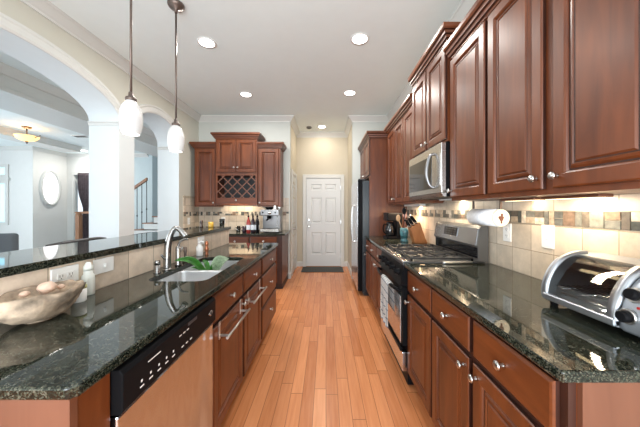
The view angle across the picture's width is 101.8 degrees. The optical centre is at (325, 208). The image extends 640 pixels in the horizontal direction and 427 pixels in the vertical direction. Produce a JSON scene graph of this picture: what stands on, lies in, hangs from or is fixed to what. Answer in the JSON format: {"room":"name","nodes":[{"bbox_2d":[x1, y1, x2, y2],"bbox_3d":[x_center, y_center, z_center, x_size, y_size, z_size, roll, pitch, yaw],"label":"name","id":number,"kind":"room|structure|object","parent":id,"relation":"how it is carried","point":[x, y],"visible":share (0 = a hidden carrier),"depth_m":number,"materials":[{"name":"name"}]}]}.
{"room":"kitchen","nodes":[
{"label":"kitchen","id":0,"kind":"room"},
{"bbox_2d":[0,151,66,249],"bbox_3d":[-9.850,-0.215,7.750,3.300,3.050,0.960,0,0,0],"label":"wall","id":1,"kind":"structure","parent":0,"point":[37,224],"depth_m":7.27,"materials":[{"name":"white paint"}]},
{"bbox_2d":[0,164,10,224],"bbox_3d":[-9.480,-0.400,7.245,1.320,1.700,0.050,0,0,0],"label":"window","id":2,"kind":"structure","parent":1,"relation":"in","point":[4,168],"depth_m":7.25,"materials":[{"name":"white glass"}]},
{"bbox_2d":[38,170,61,205],"bbox_3d":[-8.170,-0.625,7.720,0.060,1.080,0.610,0,0,0],"label":"mirror","id":3,"kind":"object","parent":1,"relation":"in","point":[50,188],"depth_m":7.70,"materials":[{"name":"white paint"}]},
{"bbox_2d":[0,146,147,156],"bbox_3d":[-8.510,-1.688,7.707,5.780,0.105,1.045,0,0,0],"label":"trim","id":4,"kind":"structure","parent":1,"relation":"attached to","point":[2,148],"depth_m":7.59,"materials":[{"name":"white paint"}]},
{"bbox_2d":[0,0,198,237],"bbox_3d":[-2.575,-0.215,1.650,0.350,3.050,6.500,0,0,0],"label":"wall","id":5,"kind":"structure","parent":0,"point":[111,152],"depth_m":3.02,"materials":[{"name":"white paint"}]},
{"bbox_2d":[0,12,120,113],"bbox_3d":[-2.387,-1.208,2.089,0.026,0.487,2.076,0,0,0],"label":"trim","id":6,"kind":"structure","parent":5,"relation":"attached to","point":[7,23],"depth_m":2.28,"materials":[{"name":"white paint"}]},
{"bbox_2d":[87,121,168,149],"bbox_3d":[-2.562,-0.991,2.704,0.376,0.052,3.082,0,0,0],"label":"trim","id":7,"kind":"structure","parent":5,"relation":"attached to","point":[90,123],"depth_m":3.00,"materials":[{"name":"white paint"}]},
{"bbox_2d":[139,104,183,150],"bbox_3d":[-2.387,-1.208,3.751,0.026,0.487,1.213,0,0,0],"label":"trim","id":8,"kind":"structure","parent":5,"relation":"attached to","point":[145,108],"depth_m":3.65,"materials":[{"name":"white paint"}]},
{"bbox_2d":[183,196,198,227],"bbox_3d":[-2.390,0.086,4.624,0.020,0.621,0.528,0,0,0],"label":"backsplash","id":9,"kind":"structure","parent":5,"relation":"attached to","point":[190,211],"depth_m":4.58,"materials":[{"name":"tile"}]},
{"bbox_2d":[20,0,475,137],"bbox_3d":[-0.593,-1.688,2.175,3.615,0.105,7.550,0,0,0],"label":"trim","id":10,"kind":"structure","parent":5,"relation":"attached to","point":[45,8],"depth_m":3.34,"materials":[{"name":"white paint"}]},
{"bbox_2d":[67,154,157,240],"bbox_3d":[-5.475,-0.215,8.765,5.450,3.050,1.070,0,0,0],"label":"wall","id":11,"kind":"structure","parent":0,"point":[144,167],"depth_m":8.23,"materials":[{"name":"white paint"}]},
{"bbox_2d":[71,172,88,239],"bbox_3d":[-7.510,0.075,8.217,1.080,2.470,0.025,0,0,0],"label":"trim","id":12,"kind":"structure","parent":11,"relation":"attached to","point":[72,173],"depth_m":8.21,"materials":[{"name":"white paint"}]},
{"bbox_2d":[78,173,88,237],"bbox_3d":[-7.550,0.075,8.120,0.421,2.410,0.060,0,0,0],"label":"curtain","id":13,"kind":"object","parent":11,"relation":"hanging from","point":[83,178],"visible":0.58,"depth_m":8.12,"materials":[{"name":"fabric"}]},
{"bbox_2d":[0,230,228,323],"bbox_3d":[-1.214,0.774,1.810,0.172,1.072,2.420,0,0,0],"label":"wall","id":14,"kind":"structure","parent":0,"point":[132,263],"depth_m":1.47,"materials":[{"name":"tile"}]},
{"bbox_2d":[50,264,78,281],"bbox_3d":[-1.123,0.285,1.120,0.010,0.074,0.118,0,0,0],"label":"wall outlet","id":15,"kind":"object","parent":14,"relation":"attached to","point":[71,272],"visible":0.91,"depth_m":1.12,"materials":[{"name":"white plastic"}]},
{"bbox_2d":[57,272,64,280],"bbox_3d":[-1.120,0.285,1.099,0.003,0.028,0.032,0,0,0],"label":"receptacle","id":16,"kind":"object","parent":15,"relation":"attached to","point":[60,275],"depth_m":1.10,"materials":[{"name":"white plastic"}]},
{"bbox_2d":[67,270,74,277],"bbox_3d":[-1.120,0.285,1.141,0.003,0.028,0.032,0,0,0],"label":"receptacle","id":17,"kind":"object","parent":15,"relation":"attached to","point":[70,273],"depth_m":1.14,"materials":[{"name":"white plastic"}]},
{"bbox_2d":[93,256,113,274],"bbox_3d":[-1.119,0.285,1.315,0.018,0.074,0.118,0,0,0],"label":"wall switch","id":18,"kind":"object","parent":14,"relation":"attached to","point":[102,265],"visible":0.91,"depth_m":1.31,"materials":[{"name":"white plastic"}]},
{"bbox_2d":[0,226,230,277],"bbox_3d":[-1.319,0.220,1.805,0.413,0.032,2.490,0,0,0],"label":"bar ledge","id":19,"kind":"object","parent":14,"relation":"on","point":[16,262],"visible":0.92,"depth_m":1.31,"materials":[{"name":"stone"}]},
{"bbox_2d":[208,222,213,227],"bbox_3d":[-1.275,0.173,2.880,0.056,0.062,0.055,0,0,0],"label":"candle jar","id":20,"kind":"object","parent":19,"relation":"on","point":[210,224],"visible":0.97,"depth_m":2.86,"materials":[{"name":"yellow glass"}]},
{"bbox_2d":[219,219,224,226],"bbox_3d":[-1.180,0.159,2.950,0.060,0.090,0.060,0,0,0],"label":"drinking glass","id":21,"kind":"object","parent":19,"relation":"on","point":[221,221],"visible":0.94,"depth_m":2.93,"materials":[{"name":"black glass"}]},
{"bbox_2d":[198,236,203,244],"bbox_3d":[-1.123,0.285,2.340,0.010,0.074,0.118,0,0,0],"label":"wall outlet","id":22,"kind":"object","parent":14,"relation":"attached to","point":[201,238],"visible":0.77,"depth_m":2.34,"materials":[{"name":"white plastic"}]},
{"bbox_2d":[0,0,460,152],"bbox_3d":[-5.000,-1.800,4.000,13.000,0.120,11.200,0,0,0],"label":"ceiling","id":23,"kind":"structure","parent":0,"point":[298,58],"depth_m":2.89,"materials":[{"name":"white paint"}]},
{"bbox_2d":[13,126,40,143],"bbox_3d":[-6.330,-1.560,5.500,0.462,0.360,0.380,0,0,39],"label":"lamp","id":24,"kind":"object","parent":23,"relation":"attached to","point":[27,138],"visible":1,"depth_m":5.45,"materials":[{"name":"beige glass"}]},
{"bbox_2d":[0,126,81,151],"bbox_3d":[-7.100,-1.665,2.835,0.560,0.150,8.870,0,0,0],"label":"trim","id":25,"kind":"structure","parent":23,"relation":"attached to","point":[6,133],"depth_m":6.41,"materials":[{"name":"white paint"}]},
{"bbox_2d":[0,62,157,156],"bbox_3d":[-4.270,-1.585,2.835,0.860,0.310,8.870,0,0,0],"label":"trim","id":26,"kind":"structure","parent":23,"relation":"attached to","point":[21,93],"depth_m":3.74,"materials":[{"name":"white paint"}]},
{"bbox_2d":[70,135,88,137],"bbox_3d":[-5.850,-1.732,6.200,0.320,0.016,0.180,0,0,0],"label":"ceiling vent","id":27,"kind":"object","parent":23,"relation":"in","point":[77,136],"visible":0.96,"depth_m":6.19,"materials":[{"name":"white plastic"}]},
{"bbox_2d":[118,0,142,135],"bbox_3d":[-1.275,-1.115,1.700,0.131,1.249,0.131,0,0,0],"label":"pendant light","id":28,"kind":"object","parent":23,"relation":"hanging from","point":[130,116],"visible":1,"depth_m":1.67,"materials":[{"name":"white glass"}]},
{"bbox_2d":[167,0,184,152],"bbox_3d":[-1.275,-1.115,2.210,0.131,1.249,0.131,0,0,0],"label":"pendant light","id":29,"kind":"object","parent":23,"relation":"hanging from","point":[175,136],"visible":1,"depth_m":2.19,"materials":[{"name":"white glass"}]},
{"bbox_2d":[197,37,216,48],"bbox_3d":[-1.247,-1.736,2.720,0.194,0.006,0.194,0,0,0],"label":"recessed light","id":30,"kind":"object","parent":23,"relation":"in","point":[205,42],"visible":1,"depth_m":2.71,"materials":[{"name":"white plastic"}]},
{"bbox_2d":[239,92,252,97],"bbox_3d":[-1.215,-1.736,3.950,0.194,0.006,0.194,0,0,0],"label":"recessed light","id":31,"kind":"object","parent":23,"relation":"in","point":[243,94],"visible":1,"depth_m":3.94,"materials":[{"name":"white plastic"}]},
{"bbox_2d":[343,90,355,95],"bbox_3d":[0.357,-1.736,3.900,0.194,0.006,0.194,0,0,0],"label":"recessed light","id":32,"kind":"object","parent":23,"relation":"in","point":[348,92],"visible":1,"depth_m":3.90,"materials":[{"name":"white plastic"}]},
{"bbox_2d":[350,33,368,44],"bbox_3d":[0.345,-1.736,2.660,0.194,0.006,0.194,0,0,0],"label":"recessed light","id":33,"kind":"object","parent":23,"relation":"in","point":[358,38],"visible":1,"depth_m":2.66,"materials":[{"name":"white plastic"}]},
{"bbox_2d":[199,122,387,278],"bbox_3d":[-0.708,-0.215,4.950,4.085,3.050,0.100,0,0,0],"label":"wall","id":34,"kind":"structure","parent":0,"point":[272,131],"depth_m":4.90,"materials":[{"name":"white paint"}]},
{"bbox_2d":[189,142,223,206],"bbox_3d":[-2.150,-0.603,4.694,0.449,1.126,0.377,0,0,0],"label":"upper cabinet","id":35,"kind":"object","parent":34,"relation":"attached to","point":[205,152],"visible":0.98,"depth_m":4.55,"materials":[{"name":"brown wood"}]},
{"bbox_2d":[210,132,265,204],"bbox_3d":[-1.561,-0.696,4.673,0.852,1.251,0.414,0,0,0],"label":"wine rack cabinet","id":36,"kind":"object","parent":34,"relation":"attached to","point":[236,152],"visible":0.95,"depth_m":4.52,"materials":[{"name":"brown wood"}]},
{"bbox_2d":[199,198,288,229],"bbox_3d":[-1.550,0.093,4.892,1.700,0.606,0.016,0,0,0],"label":"backsplash","id":37,"kind":"structure","parent":34,"relation":"attached to","point":[235,215],"depth_m":4.89,"materials":[{"name":"tile"}]},
{"bbox_2d":[257,142,286,206],"bbox_3d":[-0.967,-0.603,4.694,0.461,1.126,0.377,0,0,0],"label":"upper cabinet","id":38,"kind":"object","parent":34,"relation":"attached to","point":[270,154],"visible":1,"depth_m":4.55,"materials":[{"name":"brown wood"}]},
{"bbox_2d":[297,261,352,278],"bbox_3d":[-0.029,1.255,5.417,1.297,0.110,1.066,0,0,0],"label":"baseboard","id":39,"kind":"structure","parent":34,"relation":"attached to","point":[299,263],"depth_m":5.93,"materials":[{"name":"white paint"}]},
{"bbox_2d":[291,126,295,257],"bbox_3d":[-0.727,-0.215,5.475,0.100,3.050,0.950,0,0,0],"label":"wall","id":40,"kind":"structure","parent":0,"point":[293,136],"depth_m":5.42,"materials":[{"name":"beige paint"}]},
{"bbox_2d":[291,169,296,275],"bbox_3d":[-0.667,0.265,5.480,0.020,2.090,0.810,0,0,0],"label":"trim","id":41,"kind":"structure","parent":40,"relation":"attached to","point":[292,171],"depth_m":5.10,"materials":[{"name":"white paint"}]},
{"bbox_2d":[293,175,295,271],"bbox_3d":[-0.654,0.301,5.490,0.090,1.993,0.660,0,0,0],"label":"door","id":42,"kind":"structure","parent":40,"relation":"in","point":[294,177],"depth_m":5.56,"materials":[{"name":"white paint"}]},
{"bbox_2d":[296,138,347,260],"bbox_3d":[-0.088,-0.215,6.000,1.377,3.050,0.100,0,0,0],"label":"wall","id":43,"kind":"structure","parent":0,"point":[313,155],"depth_m":5.95,"materials":[{"name":"beige paint"}]},
{"bbox_2d":[306,178,340,265],"bbox_3d":[-0.051,0.301,5.897,0.787,1.993,0.100,0,0,0],"label":"door","id":44,"kind":"structure","parent":43,"relation":"in","point":[323,195],"depth_m":5.92,"materials":[{"name":"white paint"}]},
{"bbox_2d":[303,174,343,266],"bbox_3d":[-0.058,0.263,5.928,0.945,2.095,0.045,0,0,0],"label":"trim","id":45,"kind":"structure","parent":43,"relation":"attached to","point":[305,176],"depth_m":5.91,"materials":[{"name":"white paint"}]},
{"bbox_2d":[220,266,434,426],"bbox_3d":[-0.625,1.360,3.200,4.250,0.100,12.800,0,0,0],"label":"floor","id":46,"kind":"structure","parent":0,"point":[325,357],"depth_m":2.14,"materials":[{"name":"brown wood"}]},
{"bbox_2d":[0,373,109,426],"bbox_3d":[-0.935,0.868,0.636,0.727,0.884,0.112,0,0,0],"label":"end panel","id":47,"kind":"object","parent":46,"relation":"on","point":[91,408],"visible":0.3,"depth_m":0.58,"materials":[{"name":"brown wood"}]},
{"bbox_2d":[45,237,105,246],"bbox_3d":[-1.949,0.761,1.870,0.448,1.100,0.448,0,0,0],"label":"bar stool","id":48,"kind":"object","parent":46,"relation":"on","point":[91,238],"visible":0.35,"depth_m":1.81,"materials":[{"name":"black metal"}]},
{"bbox_2d":[110,297,215,426],"bbox_3d":[-0.838,0.873,0.998,0.585,0.875,0.601,0,0,0],"label":"dishwasher","id":49,"kind":"object","parent":46,"relation":"on","point":[168,382],"visible":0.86,"depth_m":0.94,"materials":[{"name":"black metal"}]},
{"bbox_2d":[211,259,266,426],"bbox_3d":[-0.825,0.868,1.820,0.626,0.884,1.030,0,0,0],"label":"base cabinet","id":50,"kind":"object","parent":46,"relation":"on","point":[237,323],"visible":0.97,"depth_m":1.62,"materials":[{"name":"brown wood"}]},
{"bbox_2d":[0,243,277,399],"bbox_3d":[-0.843,0.411,1.810,0.569,0.030,2.470,0,0,0],"label":"countertop","id":51,"kind":"structure","parent":50,"relation":"on","point":[60,357],"depth_m":0.85,"materials":[{"name":"stone"}]},
{"bbox_2d":[0,279,85,324],"bbox_3d":[-1.025,0.341,0.939,0.187,0.109,0.264,0,0,0],"label":"stone bowl","id":52,"kind":"object","parent":51,"relation":"on","point":[37,307],"visible":0.97,"depth_m":0.89,"materials":[{"name":"beige stone"}]},
{"bbox_2d":[19,291,30,296],"bbox_3d":[-1.055,0.298,0.910,0.027,0.022,0.026,0,0,0],"label":"decorative piece","id":53,"kind":"object","parent":52,"relation":"in","point":[24,293],"visible":1,"depth_m":0.90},
{"bbox_2d":[36,281,57,293],"bbox_3d":[-1.030,0.289,0.960,0.052,0.043,0.053,0,0,0],"label":"decorative piece","id":54,"kind":"object","parent":52,"relation":"on","point":[46,287],"visible":1,"depth_m":0.95,"materials":[{"name":"beige stone"}]},
{"bbox_2d":[57,284,64,288],"bbox_3d":[-1.025,0.300,1.005,0.024,0.020,0.024,0,0,0],"label":"decorative piece","id":55,"kind":"object","parent":52,"relation":"on","point":[60,286],"visible":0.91,"depth_m":1.00,"materials":[{"name":"beige stone"}]},
{"bbox_2d":[75,284,86,302],"bbox_3d":[-1.060,0.361,1.115,0.054,0.070,0.054,0,0,0],"label":"candle jar","id":56,"kind":"object","parent":51,"relation":"on","point":[82,297],"visible":0.35,"depth_m":1.11,"materials":[{"name":"white glass"}]},
{"bbox_2d":[81,262,94,295],"bbox_3d":[-1.102,0.321,1.205,0.049,0.150,0.049,0,0,0],"label":"soap bottle","id":57,"kind":"object","parent":51,"relation":"on","point":[88,276],"visible":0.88,"depth_m":1.19,"materials":[{"name":"white plastic"}]},
{"bbox_2d":[153,260,160,273],"bbox_3d":[-1.045,0.357,1.610,0.040,0.078,0.039,0,0,0],"label":"air gap","id":58,"kind":"object","parent":51,"relation":"on","point":[157,263],"visible":1,"depth_m":1.60,"materials":[{"name":"silver metal"}]},
{"bbox_2d":[160,226,187,270],"bbox_3d":[-0.983,0.253,1.690,0.154,0.287,0.103,0,0,-29],"label":"faucet","id":59,"kind":"object","parent":51,"relation":"on","point":[166,256],"visible":1,"depth_m":1.67,"materials":[{"name":"silver metal"}]},
{"bbox_2d":[175,238,188,265],"bbox_3d":[-1.017,0.300,1.823,0.092,0.192,0.068,0,0,38],"label":"filter faucet","id":60,"kind":"object","parent":51,"relation":"on","point":[178,249],"visible":1,"depth_m":1.81,"materials":[{"name":"silver metal"}]},
{"bbox_2d":[182,247,186,262],"bbox_3d":[-1.045,0.339,1.930,0.040,0.115,0.039,0,0,0],"label":"sprayer","id":61,"kind":"object","parent":51,"relation":"on","point":[184,248],"visible":0.64,"depth_m":1.92,"materials":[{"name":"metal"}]},
{"bbox_2d":[158,261,237,280],"bbox_3d":[-0.833,0.521,1.785,0.369,0.189,0.744,0,0,0],"label":"sink","id":62,"kind":"object","parent":51,"relation":"in","point":[190,274],"visible":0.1,"depth_m":1.78,"materials":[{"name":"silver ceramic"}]},
{"bbox_2d":[175,255,228,269],"bbox_3d":[-0.885,0.472,1.884,0.289,0.282,0.234,0,0,0],"label":"potted plant","id":63,"kind":"object","parent":62,"relation":"in","point":[217,263],"visible":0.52,"depth_m":1.89,"materials":[{"name":"green plant"}]},
{"bbox_2d":[196,241,203,255],"bbox_3d":[-1.066,0.332,2.200,0.063,0.128,0.053,0,0,0],"label":"lotion bottle","id":64,"kind":"object","parent":51,"relation":"on","point":[199,249],"visible":1,"depth_m":2.18,"materials":[{"name":"white plastic"}]},
{"bbox_2d":[204,241,208,254],"bbox_3d":[-1.030,0.336,2.245,0.036,0.120,0.036,0,0,0],"label":"figurine","id":65,"kind":"object","parent":51,"relation":"on","point":[206,248],"visible":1,"depth_m":2.23,"materials":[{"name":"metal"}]},
{"bbox_2d":[229,234,287,288],"bbox_3d":[-1.545,0.868,4.517,1.670,0.884,0.736,0,0,0],"label":"base cabinet","id":66,"kind":"object","parent":46,"relation":"on","point":[281,261],"visible":0.27,"depth_m":4.20,"materials":[{"name":"brown wood"}]},
{"bbox_2d":[229,230,290,235],"bbox_3d":[-1.523,0.411,4.526,1.726,0.030,0.721,0,0,0],"label":"countertop","id":67,"kind":"structure","parent":66,"relation":"on","point":[231,232],"depth_m":4.20,"materials":[{"name":"stone"}]},
{"bbox_2d":[241,226,245,232],"bbox_3d":[-1.387,0.341,4.360,0.094,0.110,0.063,0,0,0],"label":"mug","id":68,"kind":"object","parent":67,"relation":"on","point":[243,230],"visible":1,"depth_m":4.34,"materials":[{"name":"black ceramic"}]},
{"bbox_2d":[246,214,250,232],"bbox_3d":[-1.300,0.236,4.360,0.071,0.320,0.070,0,0,0],"label":"syrup bottle","id":69,"kind":"object","parent":67,"relation":"on","point":[248,223],"visible":1,"depth_m":4.33,"materials":[{"name":"glass"}]},
{"bbox_2d":[251,215,254,232],"bbox_3d":[-1.225,0.236,4.360,0.071,0.320,0.070,0,0,0],"label":"syrup bottle","id":70,"kind":"object","parent":67,"relation":"on","point":[252,220],"visible":1,"depth_m":4.33,"materials":[{"name":"glass"}]},
{"bbox_2d":[256,219,258,232],"bbox_3d":[-1.128,0.281,4.280,0.046,0.230,0.046,0,0,0],"label":"bottle","id":71,"kind":"object","parent":67,"relation":"on","point":[257,220],"visible":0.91,"depth_m":4.26,"materials":[{"name":"black glass"}]},
{"bbox_2d":[260,207,281,231],"bbox_3d":[-0.945,0.175,4.489,0.310,0.420,0.462,0,0,0],"label":"espresso machine","id":72,"kind":"object","parent":67,"relation":"on","point":[272,219],"visible":0.99,"depth_m":4.52,"materials":[{"name":"silver metal"}]},
{"bbox_2d":[260,228,279,231],"bbox_3d":[-0.945,0.358,4.433,0.310,0.054,0.175,0,0,0],"label":"drip tray","id":73,"kind":"object","parent":72,"relation":"on","point":[263,229],"depth_m":4.34,"materials":[{"name":"silver metal"}]},
{"bbox_2d":[260,248,275,339],"bbox_3d":[-0.841,0.868,2.679,0.594,0.884,0.683,0,0,0],"label":"base cabinet","id":74,"kind":"object","parent":46,"relation":"on","point":[268,265],"visible":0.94,"depth_m":2.60,"materials":[{"name":"brown wood"}]},
{"bbox_2d":[301,267,343,271],"bbox_3d":[-0.075,1.304,5.610,0.890,0.012,0.460,0,0,0],"label":"doormat","id":75,"kind":"object","parent":46,"relation":"on","point":[304,269],"visible":1,"depth_m":5.58,"materials":[{"name":"grey fabric"}]},
{"bbox_2d":[351,179,368,295],"bbox_3d":[0.801,0.427,4.370,0.777,1.765,0.930,0,0,0],"label":"refrigerator","id":76,"kind":"object","parent":46,"relation":"on","point":[360,188],"visible":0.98,"depth_m":3.90,"materials":[{"name":"black metal"}]},
{"bbox_2d":[364,239,381,317],"bbox_3d":[0.886,0.868,3.264,0.654,0.884,1.192,0,0,0],"label":"base cabinet","id":77,"kind":"object","parent":46,"relation":"on","point":[373,278],"visible":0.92,"depth_m":3.25,"materials":[{"name":"brown wood"}]},
{"bbox_2d":[365,236,434,248],"bbox_3d":[0.888,0.411,3.264,0.629,0.030,1.195,0,0,0],"label":"countertop","id":78,"kind":"structure","parent":77,"relation":"on","point":[378,241],"depth_m":3.17,"materials":[{"name":"stone"}]},
{"bbox_2d":[383,213,401,238],"bbox_3d":[0.876,0.223,3.520,0.248,0.346,0.240,0,0,0],"label":"coffee maker","id":79,"kind":"object","parent":78,"relation":"on","point":[392,229],"visible":0.94,"depth_m":3.43,"materials":[{"name":"black plastic"}]},
{"bbox_2d":[400,228,408,241],"bbox_3d":[0.955,0.314,3.170,0.104,0.165,0.103,0,0,0],"label":"utensil crock","id":80,"kind":"object","parent":78,"relation":"on","point":[404,232],"visible":0.93,"depth_m":3.13,"materials":[{"name":"teal ceramic"}]},
{"bbox_2d":[402,208,405,227],"bbox_3d":[0.945,0.164,3.120,0.043,0.362,0.064,0,0,39],"label":"ladle","id":81,"kind":"object","parent":80,"relation":"in","point":[403,209],"visible":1,"depth_m":3.10,"materials":[{"name":"black plastic"}]},
{"bbox_2d":[408,222,426,242],"bbox_3d":[1.075,0.274,3.060,0.198,0.244,0.110,0,0,0],"label":"knife block","id":82,"kind":"object","parent":78,"relation":"on","point":[416,233],"visible":0.86,"depth_m":3.00,"materials":[{"name":"brown wood"}]},
{"bbox_2d":[358,131,406,296],"bbox_3d":[0.904,0.082,4.340,0.617,2.456,1.079,0,0,0],"label":"tall cabinet","id":83,"kind":"object","parent":46,"relation":"on","point":[373,148],"visible":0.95,"depth_m":3.86,"materials":[{"name":"brown wood"}]},
{"bbox_2d":[404,271,433,417],"bbox_3d":[0.886,0.868,1.682,0.654,0.884,0.436,0,0,0],"label":"base cabinet","id":84,"kind":"object","parent":46,"relation":"on","point":[420,317],"visible":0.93,"depth_m":1.63,"materials":[{"name":"brown wood"}]},
{"bbox_2d":[376,221,488,384],"bbox_3d":[0.844,0.708,2.285,0.703,1.165,0.754,0,0,0],"label":"gas range","id":85,"kind":"object","parent":46,"relation":"on","point":[454,241],"visible":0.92,"depth_m":2.06,"materials":[{"name":"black metal"}]},
{"bbox_2d":[380,274,394,327],"bbox_3d":[0.507,0.758,2.170,0.060,0.364,0.291,0,0,0],"label":"dish towel","id":86,"kind":"object","parent":85,"relation":"hanging from","point":[387,292],"visible":1,"depth_m":2.15,"materials":[{"name":"white fabric"}]},
{"bbox_2d":[381,244,474,265],"bbox_3d":[0.842,0.386,2.285,0.557,0.062,0.754,0,0,0],"label":"cooktop","id":87,"kind":"object","parent":85,"relation":"in","point":[401,255],"depth_m":2.15,"materials":[{"name":"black metal"}]},
{"bbox_2d":[432,289,639,426],"bbox_3d":[0.886,0.868,1.051,0.654,0.884,0.822,0,0,0],"label":"base cabinet","id":88,"kind":"object","parent":46,"relation":"on","point":[479,379],"visible":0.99,"depth_m":0.89,"materials":[{"name":"brown wood"}]},
{"bbox_2d":[405,263,639,382],"bbox_3d":[0.888,0.411,1.268,0.629,0.030,1.271,0,0,0],"label":"countertop","id":89,"kind":"structure","parent":88,"relation":"on","point":[571,346],"depth_m":0.89,"materials":[{"name":"stone"}]},
{"bbox_2d":[541,250,639,336],"bbox_3d":[1.028,0.283,0.848,0.303,0.226,0.495,0,0,0],"label":"toaster oven","id":90,"kind":"object","parent":89,"relation":"on","point":[603,287],"visible":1,"depth_m":1.00,"materials":[{"name":"silver metal"}]},
{"bbox_2d":[348,126,351,269],"bbox_3d":[0.550,-0.215,5.475,0.100,3.050,0.950,0,0,0],"label":"wall","id":91,"kind":"structure","parent":0,"point":[350,132],"depth_m":5.53,"materials":[{"name":"beige paint"}]},
{"bbox_3d":[1.275,-0.215,1.650,0.120,3.050,6.500,0,0,0],"label":"wall","id":92,"kind":"structure","parent":0,"visible":0},
{"bbox_2d":[384,93,443,204],"bbox_3d":[1.034,-0.623,3.263,0.357,1.126,1.198,0,0,0],"label":"upper cabinet","id":93,"kind":"object","parent":92,"relation":"attached to","point":[398,129],"visible":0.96,"depth_m":3.12,"materials":[{"name":"brown wood"}]},
{"bbox_2d":[404,204,425,205],"bbox_3d":[1.115,-0.047,3.300,0.070,0.024,0.600,0,0,0],"label":"light","id":94,"kind":"object","parent":93,"relation":"attached to","point":[408,204],"visible":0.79,"depth_m":3.12,"materials":[{"name":"white plastic"}]},
{"bbox_2d":[408,22,460,157],"bbox_3d":[1.022,-0.914,2.251,0.382,0.824,0.822,0,0,0],"label":"upper cabinet","id":95,"kind":"object","parent":92,"relation":"attached to","point":[429,79],"visible":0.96,"depth_m":2.14,"materials":[{"name":"brown wood"}]},
{"bbox_2d":[409,142,450,199],"bbox_3d":[0.990,-0.292,2.283,0.420,0.405,0.748,0,0,0],"label":"microwave","id":96,"kind":"object","parent":95,"relation":"attached to","point":[429,172],"visible":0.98,"depth_m":2.06,"materials":[{"name":"silver metal"}]},
{"bbox_2d":[443,0,514,200],"bbox_3d":[1.034,-0.623,1.685,0.357,1.126,0.434,0,0,0],"label":"upper cabinet","id":97,"kind":"object","parent":92,"relation":"attached to","point":[466,49],"visible":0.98,"depth_m":1.63,"materials":[{"name":"brown wood"}]},
{"bbox_2d":[467,199,509,226],"bbox_3d":[1.080,0.026,1.755,0.112,0.170,0.310,0,0,0],"label":"paper towel holder","id":98,"kind":"object","parent":97,"relation":"attached to","point":[499,217],"visible":0.99,"depth_m":1.65,"materials":[{"name":"paper"}]},
{"bbox_2d":[503,224,511,241],"bbox_3d":[1.198,0.155,1.720,0.010,0.118,0.075,0,0,0],"label":"wall outlet","id":99,"kind":"object","parent":92,"relation":"attached to","point":[507,229],"visible":0.91,"depth_m":1.71,"materials":[{"name":"white plastic"}]},
{"bbox_2d":[407,193,639,279],"bbox_3d":[1.207,0.161,2.230,0.016,0.471,3.260,0,0,0],"label":"backsplash","id":100,"kind":"structure","parent":92,"relation":"attached to","point":[609,225],"depth_m":1.40,"materials":[{"name":"tile"}]},
{"bbox_2d":[541,225,554,248],"bbox_3d":[1.194,0.150,1.405,0.018,0.125,0.078,0,0,0],"label":"wall switch","id":101,"kind":"object","parent":92,"relation":"attached to","point":[547,231],"visible":1,"depth_m":1.40,"materials":[{"name":"white plastic"}]},
{"bbox_2d":[478,0,639,197],"bbox_3d":[1.034,-0.623,1.011,0.357,1.126,0.910,0,0,0],"label":"upper cabinet","id":102,"kind":"object","parent":92,"relation":"attached to","point":[564,75],"visible":1,"depth_m":0.99,"materials":[{"name":"brown wood"}]},
{"bbox_2d":[501,197,540,200],"bbox_3d":[1.100,-0.052,1.465,0.060,0.014,0.250,0,0,0],"label":"light","id":103,"kind":"object","parent":102,"relation":"attached to","point":[533,198],"visible":0.82,"depth_m":1.42,"materials":[{"name":"white plastic"}]},
{"bbox_2d":[540,194,613,199],"bbox_3d":[1.100,-0.052,1.160,0.060,0.014,0.280,0,0,0],"label":"light","id":104,"kind":"object","parent":102,"relation":"attached to","point":[587,195],"visible":1,"depth_m":1.11,"materials":[{"name":"white plastic"}]},
{"bbox_3d":[-7.125,1.360,3.200,8.750,0.100,12.800,0,0,0],"label":"floor","id":105,"kind":"structure","parent":0,"visible":0},
{"bbox_2d":[0,233,18,252],"bbox_3d":[-4.404,0.820,3.259,0.560,0.981,0.540,0,0,-23],"label":"armchair","id":106,"kind":"object","parent":105,"relation":"on","point":[8,241],"visible":0.24,"depth_m":3.50,"materials":[{"name":"grey fabric"}]},
{"bbox_2d":[74,211,88,238],"bbox_3d":[-7.235,0.693,7.860,0.670,1.235,0.200,0,0,0],"label":"stair newel","id":107,"kind":"structure","parent":105,"relation":"on","point":[78,216],"depth_m":7.82,"materials":[{"name":"brown wood"}]},
{"bbox_2d":[134,178,157,233],"bbox_3d":[-5.250,0.215,7.735,1.920,2.190,0.970,0,0,0],"label":"staircase","id":108,"kind":"structure","parent":105,"relation":"on","point":[148,226],"depth_m":7.27,"materials":[{"name":"white paint"}]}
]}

